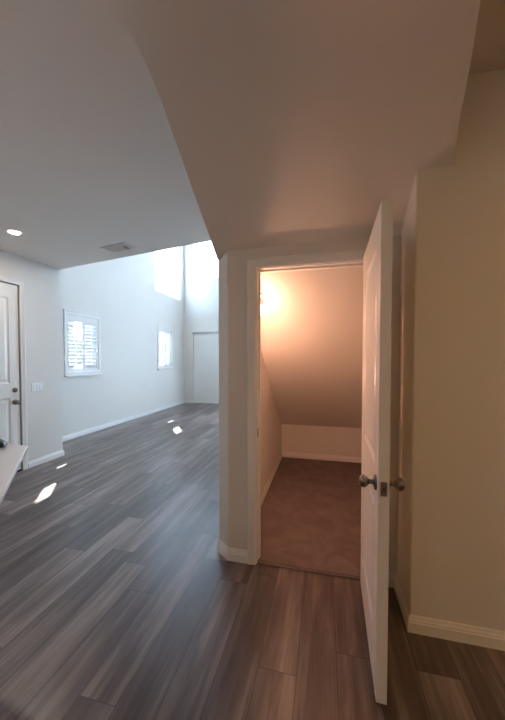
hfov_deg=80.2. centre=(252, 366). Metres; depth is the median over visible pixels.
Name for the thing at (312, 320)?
ceiling
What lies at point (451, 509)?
wall
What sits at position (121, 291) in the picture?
wall
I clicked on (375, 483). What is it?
door
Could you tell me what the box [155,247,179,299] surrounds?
window
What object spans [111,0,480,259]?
ceiling
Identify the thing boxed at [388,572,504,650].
baseboard
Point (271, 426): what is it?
wall
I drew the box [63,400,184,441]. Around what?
baseboard
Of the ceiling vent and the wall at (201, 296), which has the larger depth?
the wall at (201, 296)
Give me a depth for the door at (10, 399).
3.68 m
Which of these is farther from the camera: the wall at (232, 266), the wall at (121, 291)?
the wall at (121, 291)
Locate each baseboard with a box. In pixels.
[28,450,63,467]
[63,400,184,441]
[217,451,361,563]
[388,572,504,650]
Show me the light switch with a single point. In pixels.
(35, 387)
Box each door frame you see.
[0,275,27,469]
[247,249,365,564]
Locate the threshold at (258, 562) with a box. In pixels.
[257,561,359,579]
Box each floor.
[0,403,504,719]
[258,457,361,576]
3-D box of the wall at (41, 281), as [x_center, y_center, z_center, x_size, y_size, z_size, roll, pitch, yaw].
[-3.691,0.049,0.944,0.140,2.715,7.112,0,2,13]
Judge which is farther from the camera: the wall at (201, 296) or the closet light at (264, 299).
the wall at (201, 296)
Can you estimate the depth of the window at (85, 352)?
5.55 m
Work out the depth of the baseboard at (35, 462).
4.13 m
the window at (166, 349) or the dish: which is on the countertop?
the dish
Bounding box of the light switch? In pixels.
[31,382,42,391]
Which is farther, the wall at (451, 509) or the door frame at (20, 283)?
the door frame at (20, 283)
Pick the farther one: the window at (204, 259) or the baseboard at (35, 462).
the window at (204, 259)
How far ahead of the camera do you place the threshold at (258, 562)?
2.01 m
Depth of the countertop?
1.50 m
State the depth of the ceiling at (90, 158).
1.80 m
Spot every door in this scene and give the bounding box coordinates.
[0,282,21,472]
[192,331,218,403]
[359,199,404,704]
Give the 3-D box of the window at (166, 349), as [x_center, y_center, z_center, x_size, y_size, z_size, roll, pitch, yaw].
[-2.463,-0.508,8.457,0.107,1.215,0.860,0,2,13]
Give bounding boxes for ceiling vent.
[100,242,136,252]
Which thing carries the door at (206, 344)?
in the wall at (201, 296)
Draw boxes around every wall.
[0,250,62,461]
[60,246,184,435]
[184,244,218,402]
[218,235,400,573]
[261,350,281,494]
[282,424,361,456]
[397,68,504,631]
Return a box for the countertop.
[0,443,27,504]
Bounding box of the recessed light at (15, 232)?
[6,229,22,234]
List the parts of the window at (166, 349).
shutter panel, shutter panel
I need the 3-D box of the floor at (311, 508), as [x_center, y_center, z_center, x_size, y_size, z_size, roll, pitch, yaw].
[0.746,1.344,3.094,1.214,0.012,2.251,0,2,13]
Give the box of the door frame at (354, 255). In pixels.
[247,249,365,564]
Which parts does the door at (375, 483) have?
knob, latch plate, knob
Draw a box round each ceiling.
[0,0,210,268]
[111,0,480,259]
[261,267,362,427]
[468,0,504,74]
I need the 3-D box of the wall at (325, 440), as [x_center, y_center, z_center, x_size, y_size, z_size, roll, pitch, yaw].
[1.023,1.020,4.239,1.214,0.600,0.120,0,2,13]
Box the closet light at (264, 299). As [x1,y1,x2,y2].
[261,293,267,314]
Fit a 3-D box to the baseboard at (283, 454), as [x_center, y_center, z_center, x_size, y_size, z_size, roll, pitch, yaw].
[0.687,1.304,3.212,1.386,0.086,2.527,0,2,13]
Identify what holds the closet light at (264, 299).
attached to the ceiling at (312, 320)
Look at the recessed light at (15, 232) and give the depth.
3.06 m
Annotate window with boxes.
[63,309,102,376]
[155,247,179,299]
[157,325,173,369]
[192,241,218,278]
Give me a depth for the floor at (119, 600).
1.65 m
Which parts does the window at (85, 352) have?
shutter panel, tilt rod, sill, shutter panel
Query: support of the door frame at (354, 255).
attached to the wall at (232, 266)
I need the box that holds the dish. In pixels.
[0,439,7,447]
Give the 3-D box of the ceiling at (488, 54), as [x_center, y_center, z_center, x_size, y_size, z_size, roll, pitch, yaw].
[1.595,-1.438,-1.192,2.760,0.200,5.500,0,2,13]

